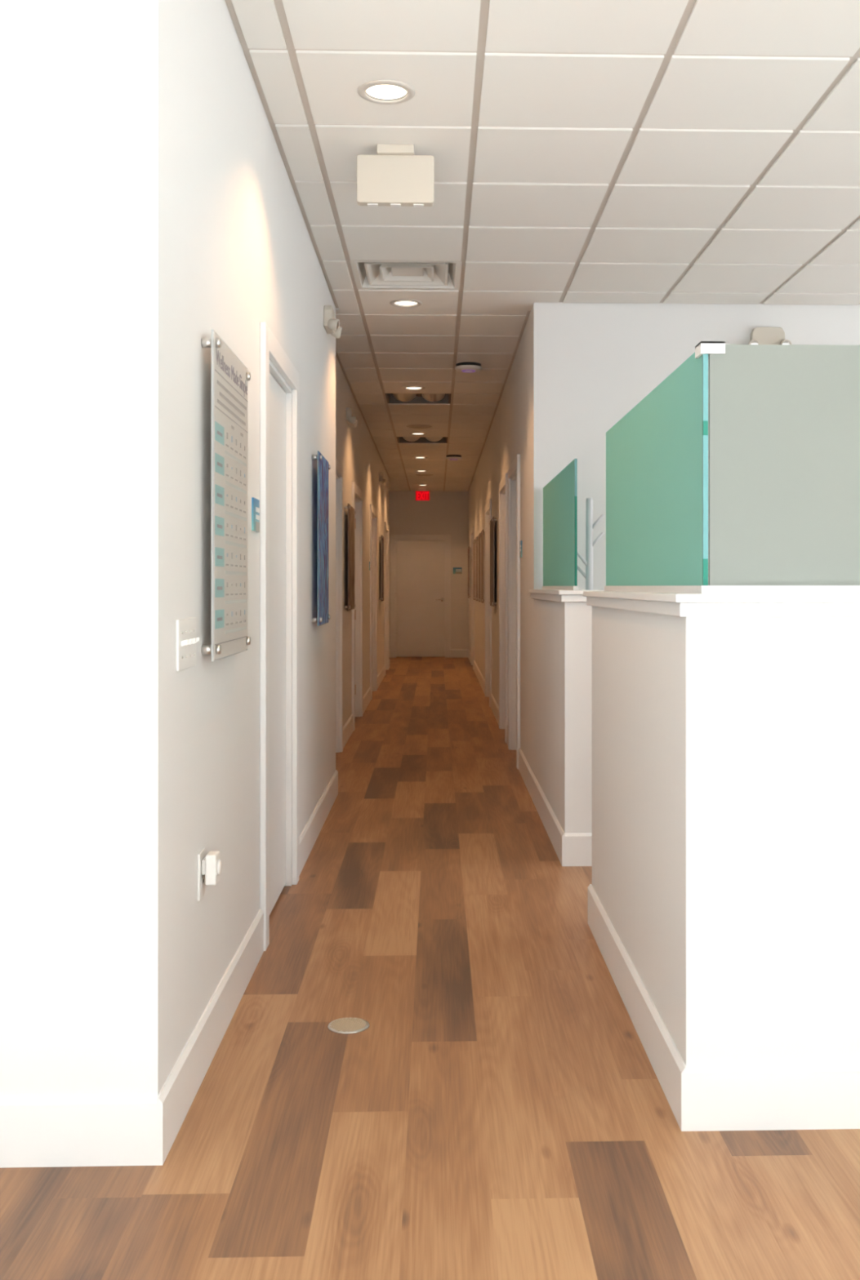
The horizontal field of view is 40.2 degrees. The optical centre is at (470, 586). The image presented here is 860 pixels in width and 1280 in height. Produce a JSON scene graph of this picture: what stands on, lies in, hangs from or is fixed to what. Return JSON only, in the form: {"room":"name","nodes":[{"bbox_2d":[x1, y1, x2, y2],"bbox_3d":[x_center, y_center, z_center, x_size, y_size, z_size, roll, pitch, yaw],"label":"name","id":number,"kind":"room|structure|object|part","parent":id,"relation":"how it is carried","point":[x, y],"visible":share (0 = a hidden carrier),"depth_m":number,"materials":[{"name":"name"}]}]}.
{"room":"office corridor","nodes":[
{"label":"office corridor","id":0,"kind":"room"},
{"bbox_2d":[0,0,103,1097],"bbox_3d":[-2.151,-0.250,2.647,2.658,3.080,0.120,0,0,-2],"label":"wall","id":1,"kind":"structure","parent":0,"point":[51,51],"depth_m":2.62,"materials":[{"name":"white paint"}]},
{"bbox_2d":[0,1095,157,1167],"bbox_3d":[-2.088,1.215,2.582,2.778,0.150,0.014,0,0,-2],"label":"baseboard","id":2,"kind":"structure","parent":1,"relation":"attached to","point":[52,1131],"depth_m":2.61,"materials":[{"name":"white paint"}]},
{"bbox_2d":[103,0,335,1096],"bbox_3d":[-0.830,-0.250,4.963,0.120,3.080,4.670,0,0,-2],"label":"wall","id":3,"kind":"structure","parent":0,"point":[205,228],"depth_m":2.91,"materials":[{"name":"white paint"}]},
{"bbox_2d":[176,617,199,671],"bbox_3d":[-0.696,0.138,2.852,0.022,0.121,0.263,0,0,-2],"label":"switch plate","id":4,"kind":"object","parent":3,"relation":"attached to","point":[187,639],"visible":1,"depth_m":2.83,"materials":[{"name":"white plastic"}]},
{"bbox_2d":[197,848,205,901],"bbox_3d":[-0.710,0.762,3.105,0.008,0.124,0.076,0,0,-2],"label":"outlet","id":5,"kind":"object","parent":3,"relation":"attached to","point":[201,878],"visible":0.94,"depth_m":3.08,"materials":[{"name":"white plastic"}]},
{"bbox_2d":[201,875,204,888],"bbox_3d":[-0.708,0.782,3.105,0.001,0.028,0.032,0,0,-2],"label":"socket","id":6,"kind":"object","parent":5,"relation":"attached to","point":[202,877],"depth_m":3.11,"materials":[{"name":"white plastic"}]},
{"bbox_2d":[201,850,221,885],"bbox_3d":[-0.683,0.745,3.106,0.046,0.080,0.060,0,0,-2],"label":"plug adapter","id":7,"kind":"object","parent":5,"relation":"attached to","point":[211,863],"visible":1,"depth_m":3.08,"materials":[{"name":"white plastic"}]},
{"bbox_2d":[200,328,250,661],"bbox_3d":[-0.698,-0.240,3.376,0.049,0.876,0.560,0,0,-2],"label":"board","id":8,"kind":"object","parent":3,"relation":"attached to","point":[231,375],"visible":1,"depth_m":3.34,"materials":[{"name":"plastic"}]},
{"bbox_2d":[156,769,337,1165],"bbox_3d":[-0.762,1.215,4.958,0.014,0.150,4.684,0,0,-2],"label":"baseboard","id":9,"kind":"structure","parent":3,"relation":"attached to","point":[175,1100],"depth_m":3.23,"materials":[{"name":"white paint"}]},
{"bbox_2d":[251,497,259,532],"bbox_3d":[-0.738,-0.245,4.035,0.008,0.112,0.135,0,0,-2],"label":"room sign","id":10,"kind":"object","parent":3,"relation":"attached to","point":[255,502],"visible":1,"depth_m":4.01,"materials":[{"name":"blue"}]},
{"bbox_3d":[-0.736,-0.206,4.056,0.001,0.034,0.086,0,0,-2],"label":"grey panel","id":11,"kind":"part","parent":10,"relation":"part of","materials":[{"name":"grey plastic"}]},
{"bbox_2d":[259,321,298,951],"bbox_3d":[-0.809,0.177,4.653,0.142,2.225,1.010,0,0,-2],"label":"door","id":12,"kind":"structure","parent":3,"relation":"in","point":[275,393],"depth_m":4.70,"materials":[{"name":"white paint"}]},
{"bbox_2d":[311,450,330,626],"bbox_3d":[-0.780,-0.240,6.142,0.049,0.876,0.535,0,0,-2],"label":"board","id":13,"kind":"object","parent":3,"relation":"attached to","point":[323,466],"visible":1,"depth_m":6.08,"materials":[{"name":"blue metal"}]},
{"bbox_3d":[-0.772,-0.240,6.142,0.006,0.876,0.535,0,0,-2],"label":"acrylic panel","id":14,"kind":"part","parent":13,"relation":"part of","materials":[{"name":"plastic"}]},
{"bbox_2d":[323,305,342,338],"bbox_3d":[-0.774,-1.488,6.600,0.088,0.151,0.266,0,0,-2],"label":"emergency light","id":15,"kind":"object","parent":3,"relation":"attached to","point":[331,325],"visible":1,"depth_m":6.50,"materials":[{"name":"beige plastic"}]},
{"bbox_2d":[335,355,388,727],"bbox_3d":[-1.196,-0.250,12.990,0.120,3.080,11.400,0,0,-2],"label":"wall","id":16,"kind":"structure","parent":0,"point":[356,451],"depth_m":11.69,"materials":[{"name":"white paint"}]},
{"bbox_2d":[335,458,342,752],"bbox_3d":[-1.056,0.177,8.662,0.142,2.225,1.110,0,0,-2],"label":"door","id":17,"kind":"structure","parent":16,"relation":"in","point":[339,468],"depth_m":9.12,"materials":[{"name":"white paint"}]},
{"bbox_2d":[344,503,355,610],"bbox_3d":[-1.021,-0.240,9.944,0.049,0.876,0.700,0,0,-2],"label":"board","id":18,"kind":"object","parent":16,"relation":"attached to","point":[351,512],"visible":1,"depth_m":9.83,"materials":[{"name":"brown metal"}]},
{"bbox_3d":[-1.012,-0.240,9.944,0.006,0.876,0.700,0,0,-2],"label":"acrylic panel","id":19,"kind":"part","parent":18,"relation":"part of","materials":[{"name":"plastic"}]},
{"bbox_2d":[346,407,357,427],"bbox_3d":[-1.000,-1.423,9.895,0.088,0.151,0.266,0,0,-2],"label":"emergency light","id":20,"kind":"object","parent":16,"relation":"attached to","point":[352,420],"visible":1,"depth_m":9.79,"materials":[{"name":"beige plastic"}]},
{"bbox_2d":[351,481,362,730],"bbox_3d":[-1.129,0.177,11.096,0.142,2.225,1.240,0,0,-2],"label":"door","id":21,"kind":"structure","parent":16,"relation":"in","point":[357,494],"depth_m":11.62,"materials":[{"name":"white paint"}]},
{"bbox_2d":[342,657,389,748],"bbox_3d":[-1.129,1.215,12.993,0.014,0.150,11.399,0,0,-2],"label":"baseboard","id":22,"kind":"structure","parent":16,"relation":"attached to","point":[348,729],"depth_m":11.99,"materials":[{"name":"white paint"}]},
{"bbox_2d":[369,504,377,699],"bbox_3d":[-1.213,0.177,13.945,0.142,2.225,1.220,0,0,-2],"label":"door","id":23,"kind":"structure","parent":16,"relation":"in","point":[373,513],"depth_m":14.46,"materials":[{"name":"white paint"}]},
{"bbox_2d":[378,534,384,600],"bbox_3d":[-1.193,-0.240,15.761,0.049,0.876,0.580,0,0,-2],"label":"board","id":24,"kind":"object","parent":16,"relation":"attached to","point":[382,598],"visible":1,"depth_m":15.69,"materials":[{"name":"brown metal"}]},
{"bbox_2d":[378,472,386,485],"bbox_3d":[-1.169,-1.423,15.572,0.088,0.151,0.266,0,0,-2],"label":"emergency light","id":25,"kind":"object","parent":16,"relation":"attached to","point":[381,480],"visible":1,"depth_m":15.47,"materials":[{"name":"beige plastic"}]},
{"bbox_2d":[383,521,388,675],"bbox_3d":[-1.322,0.177,17.619,0.142,2.225,1.230,0,0,-2],"label":"door","id":26,"kind":"structure","parent":16,"relation":"in","point":[385,525],"depth_m":17.36,"materials":[{"name":"white paint"}]},
{"bbox_2d":[388,490,468,648],"bbox_3d":[-0.777,-0.250,21.346,1.714,3.080,0.120,0,0,-2],"label":"wall","id":27,"kind":"structure","parent":0,"point":[446,513],"depth_m":21.30,"materials":[{"name":"white paint"}]},
{"bbox_2d":[390,534,450,657],"bbox_3d":[-0.910,0.177,21.325,1.085,2.225,0.155,0,0,-2],"label":"door","id":28,"kind":"structure","parent":27,"relation":"in","point":[420,564],"depth_m":21.30,"materials":[{"name":"white paint"}]},
{"bbox_2d":[388,648,468,657],"bbox_3d":[-0.775,1.215,21.279,1.474,0.150,0.014,0,0,-2],"label":"baseboard","id":29,"kind":"structure","parent":27,"relation":"attached to","point":[455,653],"depth_m":21.29,"materials":[{"name":"white paint"}]},
{"bbox_2d":[453,567,461,573],"bbox_3d":[-0.244,-0.285,21.298,0.160,0.115,0.008,0,0,-2],"label":"room sign","id":30,"kind":"object","parent":27,"relation":"attached to","point":[455,570],"visible":1,"depth_m":21.30,"materials":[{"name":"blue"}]},
{"bbox_2d":[0,656,859,1279],"bbox_3d":[0.428,1.365,8.158,8.856,0.150,28.317,0,0,-2],"label":"floor","id":31,"kind":"structure","parent":0,"point":[500,1111],"depth_m":2.83,"materials":[{"name":"brown wood"}]},
{"bbox_2d":[327,1017,368,1033],"bbox_3d":[-0.358,1.287,3.446,0.122,0.005,0.122,0,0,-2],"label":"floor outlet","id":32,"kind":"object","parent":31,"relation":"on","point":[343,1025],"visible":1,"depth_m":3.43,"materials":[{"name":"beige metal"}]},
{"bbox_2d":[577,497,604,590],"bbox_3d":[0.638,0.404,6.322,0.207,1.757,0.207,0,0,-2],"label":"coat stand","id":33,"kind":"object","parent":31,"relation":"on","point":[589,526],"visible":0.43,"depth_m":6.30,"materials":[{"name":"white metal"}]},
{"bbox_2d":[225,0,859,491],"bbox_3d":[0.439,-1.895,8.817,8.400,0.349,27.000,0,0,-2],"label":"ceiling","id":34,"kind":"structure","parent":0,"point":[583,151],"depth_m":4.76,"materials":[{"name":"white tile"}]},
{"bbox_2d":[357,80,414,104],"bbox_3d":[-0.294,-1.768,4.088,0.200,0.106,0.200,0,0,-2],"label":"recessed light","id":35,"kind":"object","parent":34,"relation":"in","point":[379,89],"visible":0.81,"depth_m":4.08,"materials":[{"name":"grey metal"}]},
{"bbox_2d":[356,143,434,207],"bbox_3d":[-0.295,-1.608,4.613,0.302,0.226,0.090,0,0,-2],"label":"exit sign","id":36,"kind":"object","parent":34,"relation":"hanging from","point":[395,176],"visible":1,"depth_m":4.59,"materials":[{"name":"beige plastic"}]},
{"bbox_2d":[349,260,461,289],"bbox_3d":[-0.354,-1.806,6.527,0.594,0.160,0.594,0,0,-2],"label":"ceiling vent","id":37,"kind":"object","parent":34,"relation":"in","point":[367,274],"visible":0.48,"depth_m":6.60,"materials":[{"name":"white metal"}]},
{"bbox_2d":[389,298,422,307],"bbox_3d":[-0.394,-1.768,7.136,0.200,0.106,0.200,0,0,-2],"label":"recessed light","id":38,"kind":"object","parent":34,"relation":"in","point":[400,302],"visible":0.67,"depth_m":7.12,"materials":[{"name":"beige metal"}]},
{"bbox_2d":[402,386,425,390],"bbox_3d":[-0.494,-1.768,10.185,0.200,0.106,0.200,0,0,-2],"label":"recessed light","id":39,"kind":"object","parent":34,"relation":"in","point":[411,388],"visible":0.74,"depth_m":10.18,"materials":[{"name":"beige"}]},
{"bbox_2d":[384,387,451,404],"bbox_3d":[-0.480,-1.777,10.796,0.594,0.100,0.594,0,0,-2],"label":"recessed light","id":40,"kind":"object","parent":34,"relation":"in","point":[445,398],"visible":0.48,"depth_m":11.00,"materials":[{"name":"grey metal"}]},
{"bbox_2d":[408,432,426,435],"bbox_3d":[-0.594,-1.768,13.233,0.200,0.106,0.200,0,0,-2],"label":"recessed light","id":41,"kind":"object","parent":34,"relation":"in","point":[413,433],"visible":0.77,"depth_m":13.23,"materials":[{"name":"beige"}]},
{"bbox_2d":[406,424,431,428],"bbox_3d":[-0.555,-1.718,12.624,0.280,0.007,0.280,0,0,-2],"label":"ceiling speaker","id":42,"kind":"object","parent":34,"relation":"attached to","point":[413,426],"visible":1,"depth_m":12.60,"materials":[{"name":"beige"}]},
{"bbox_2d":[408,425,430,428],"bbox_3d":[-0.555,-1.718,12.624,0.240,0.006,0.240,0,0,-2],"label":"grille","id":43,"kind":"object","parent":42,"relation":"attached to","point":[409,426],"depth_m":12.61,"materials":[{"name":"beige metal"}]},
{"bbox_2d":[412,456,427,458],"bbox_3d":[-0.675,-1.768,15.672,0.200,0.106,0.200,0,0,-2],"label":"recessed light","id":44,"kind":"object","parent":34,"relation":"in","point":[415,457],"visible":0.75,"depth_m":15.66,"materials":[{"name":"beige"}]},
{"bbox_2d":[395,433,447,443],"bbox_3d":[-0.571,-1.777,13.844,0.594,0.100,0.594,0,0,-2],"label":"recessed light","id":45,"kind":"object","parent":34,"relation":"in","point":[400,439],"visible":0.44,"depth_m":14.11,"materials":[{"name":"grey"}]},
{"bbox_2d":[415,488,429,501],"bbox_3d":[-0.846,-1.611,20.584,0.250,0.220,0.060,0,0,-2],"label":"exit sign","id":46,"kind":"object","parent":34,"relation":"hanging from","point":[422,495],"visible":1,"depth_m":20.56,"materials":[{"name":"red plastic"}]},
{"bbox_2d":[414,474,433,475],"bbox_3d":[-0.718,-1.718,18.112,0.280,0.007,0.280,0,0,-2],"label":"ceiling speaker","id":47,"kind":"object","parent":34,"relation":"attached to","point":[415,474],"visible":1,"depth_m":18.07,"materials":[{"name":"beige"}]},
{"bbox_2d":[445,454,462,460],"bbox_3d":[-0.224,-1.694,15.450,0.216,0.054,0.216,0,0,-2],"label":"smoke detector","id":48,"kind":"object","parent":34,"relation":"attached to","point":[453,457],"visible":1,"depth_m":15.37,"materials":[{"name":"white plastic"}]},
{"bbox_2d":[454,361,482,372],"bbox_3d":[-0.018,-1.694,9.104,0.216,0.054,0.216,0,0,-2],"label":"smoke detector","id":49,"kind":"object","parent":34,"relation":"attached to","point":[467,366],"visible":1,"depth_m":9.03,"materials":[{"name":"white plastic"}]},
{"bbox_2d":[468,302,686,1131],"bbox_3d":[0.307,-0.250,12.046,0.169,3.080,18.536,0,0,-2],"label":"wall","id":50,"kind":"structure","parent":0,"point":[522,423],"depth_m":6.86,"materials":[{"name":"white paint"}]},
{"bbox_2d":[466,546,471,598],"bbox_3d":[-0.030,-0.240,20.188,0.049,0.876,0.560,0,0,-2],"label":"board","id":51,"kind":"object","parent":50,"relation":"attached to","point":[468,548],"visible":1,"depth_m":19.93,"materials":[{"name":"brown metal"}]},
{"bbox_3d":[-0.038,-0.240,20.188,0.006,0.876,0.560,0,0,-2],"label":"acrylic panel","id":52,"kind":"part","parent":51,"relation":"part of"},
{"bbox_2d":[471,525,474,669],"bbox_3d":[0.087,0.177,18.736,0.142,2.225,1.120,0,0,-2],"label":"door","id":53,"kind":"structure","parent":50,"relation":"in","point":[473,527],"depth_m":19.19,"materials":[{"name":"white paint"}]},
{"bbox_2d":[472,539,475,599],"bbox_3d":[0.058,-0.240,17.239,0.049,0.876,0.560,0,0,-2],"label":"board","id":54,"kind":"object","parent":50,"relation":"attached to","point":[474,541],"visible":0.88,"depth_m":16.98,"materials":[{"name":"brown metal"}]},
{"bbox_3d":[0.050,-0.240,17.239,0.006,0.876,0.560,0,0,-2],"label":"acrylic panel","id":55,"kind":"part","parent":54,"relation":"part of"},
{"bbox_2d":[475,536,478,600],"bbox_3d":[0.090,-0.240,16.150,0.049,0.876,0.560,0,0,-2],"label":"board","id":56,"kind":"object","parent":50,"relation":"attached to","point":[477,538],"visible":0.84,"depth_m":15.89,"materials":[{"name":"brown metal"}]},
{"bbox_3d":[0.082,-0.240,16.149,0.006,0.876,0.560,0,0,-2],"label":"acrylic panel","id":57,"kind":"part","parent":56,"relation":"part of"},
{"bbox_2d":[477,533,480,601],"bbox_3d":[0.120,-0.240,15.150,0.049,0.876,0.560,0,0,-2],"label":"board","id":58,"kind":"object","parent":50,"relation":"attached to","point":[479,535],"visible":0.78,"depth_m":14.93,"materials":[{"name":"silver metal"}]},
{"bbox_2d":[480,528,484,603],"bbox_3d":[0.147,-0.240,14.221,0.049,0.876,0.560,0,0,-2],"label":"board","id":59,"kind":"object","parent":50,"relation":"attached to","point":[482,531],"visible":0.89,"depth_m":14.14,"materials":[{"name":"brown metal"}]},
{"bbox_3d":[0.139,-0.240,14.220,0.006,0.876,0.560,0,0,-2],"label":"acrylic panel","id":60,"kind":"part","parent":59,"relation":"part of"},
{"bbox_2d":[484,498,491,706],"bbox_3d":[0.252,0.177,13.173,0.142,2.225,1.250,0,0,-2],"label":"door","id":61,"kind":"structure","parent":50,"relation":"in","point":[488,506],"depth_m":13.70,"materials":[{"name":"white paint"}]},
{"bbox_2d":[488,516,497,606],"bbox_3d":[0.221,-0.240,11.762,0.049,0.876,0.700,0,0,-2],"label":"board","id":62,"kind":"object","parent":50,"relation":"attached to","point":[491,602],"visible":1,"depth_m":11.67,"materials":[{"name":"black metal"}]},
{"bbox_3d":[0.212,-0.240,11.761,0.006,0.876,0.700,0,0,-2],"label":"acrylic panel","id":63,"kind":"part","parent":62,"relation":"part of","materials":[{"name":"plastic"}]},
{"bbox_2d":[498,472,507,742],"bbox_3d":[0.341,0.177,10.200,0.142,2.225,1.040,0,0,-2],"label":"door","id":64,"kind":"structure","parent":50,"relation":"in","point":[503,495],"depth_m":10.62,"materials":[{"name":"white paint"}]},
{"bbox_2d":[507,453,519,768],"bbox_3d":[0.381,0.177,8.825,0.142,2.225,1.070,0,0,-2],"label":"door","id":65,"kind":"structure","parent":50,"relation":"in","point":[513,483],"depth_m":9.26,"materials":[{"name":"white paint"}]},
{"bbox_2d":[467,649,564,866],"bbox_3d":[0.191,1.215,13.360,0.014,0.150,15.904,0,0,-2],"label":"baseboard","id":66,"kind":"structure","parent":50,"relation":"attached to","point":[553,829],"depth_m":6.66,"materials":[{"name":"white paint"}]},
{"bbox_2d":[519,540,521,557],"bbox_3d":[0.348,-0.260,8.184,0.008,0.115,0.150,0,0,-2],"label":"room sign","id":67,"kind":"object","parent":50,"relation":"attached to","point":[520,541],"visible":1,"depth_m":8.14,"materials":[{"name":"grey plastic"}]},
{"bbox_2d":[528,589,604,601],"bbox_3d":[0.486,0.045,6.272,0.215,0.054,1.750,0,0,-2],"label":"trim","id":68,"kind":"structure","parent":50,"relation":"on","point":[555,595],"depth_m":5.46,"materials":[{"name":"white paint"}]},
{"bbox_2d":[541,458,577,590],"bbox_3d":[0.467,-0.290,6.313,0.024,0.616,1.637,0,0,-2],"label":"glass screen","id":69,"kind":"object","parent":68,"relation":"on","point":[560,494],"visible":0.98,"depth_m":6.07,"materials":[{"name":"teal glass"}]},
{"bbox_2d":[564,832,591,866],"bbox_3d":[0.511,1.215,5.420,0.155,0.150,0.014,0,0,-2],"label":"baseboard","id":70,"kind":"structure","parent":50,"relation":"attached to","point":[578,846],"depth_m":5.41,"materials":[{"name":"white paint"}]},
{"bbox_2d":[553,302,859,590],"bbox_3d":[2.542,-0.250,7.269,4.086,3.080,0.120,0,0,-2],"label":"wall","id":71,"kind":"structure","parent":0,"point":[608,357],"depth_m":7.16,"materials":[{"name":"white paint"}]},
{"bbox_2d":[747,327,791,344],"bbox_3d":[1.809,-1.502,7.143,0.266,0.151,0.088,0,0,-2],"label":"emergency light","id":72,"kind":"object","parent":71,"relation":"attached to","point":[758,335],"visible":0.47,"depth_m":7.14,"materials":[{"name":"beige plastic"}]},
{"bbox_2d":[591,605,859,1065],"bbox_3d":[1.639,0.681,3.673,2.306,1.218,1.690,0,0,-2],"label":"wall","id":73,"kind":"structure","parent":0,"point":[726,750],"depth_m":2.80,"materials":[{"name":"white paint"}]},
{"bbox_2d":[582,591,859,617],"bbox_3d":[1.624,0.045,3.673,2.336,0.054,1.750,0,0,-2],"label":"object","id":74,"kind":"structure","parent":73,"relation":"on","point":[682,605],"depth_m":2.78,"materials":[{"name":"white paint"}]},
{"bbox_2d":[604,341,859,593],"bbox_3d":[1.651,-0.287,3.699,2.240,0.611,1.649,0,0,-2],"label":"glass screen","id":75,"kind":"object","parent":74,"relation":"on","point":[738,472],"visible":0.98,"depth_m":2.86,"materials":[{"name":"teal"}]},
{"bbox_3d":[0.545,-0.294,3.673,0.012,0.588,1.626,0,0,-2],"label":"pane","id":76,"kind":"part","parent":75,"relation":"part of","materials":[{"name":"green glass"}]},
{"bbox_3d":[1.687,-0.294,2.889,2.217,0.588,0.012,0,0,-2],"label":"pane","id":77,"kind":"part","parent":75,"relation":"part of","materials":[{"name":"clear glass"}]},
{"bbox_2d":[685,1063,859,1131],"bbox_3d":[1.664,1.215,2.822,2.306,0.150,0.014,0,0,-2],"label":"baseboard","id":78,"kind":"structure","parent":73,"relation":"attached to","point":[804,1096],"depth_m":2.79,"materials":[{"name":"white paint"}]}
]}

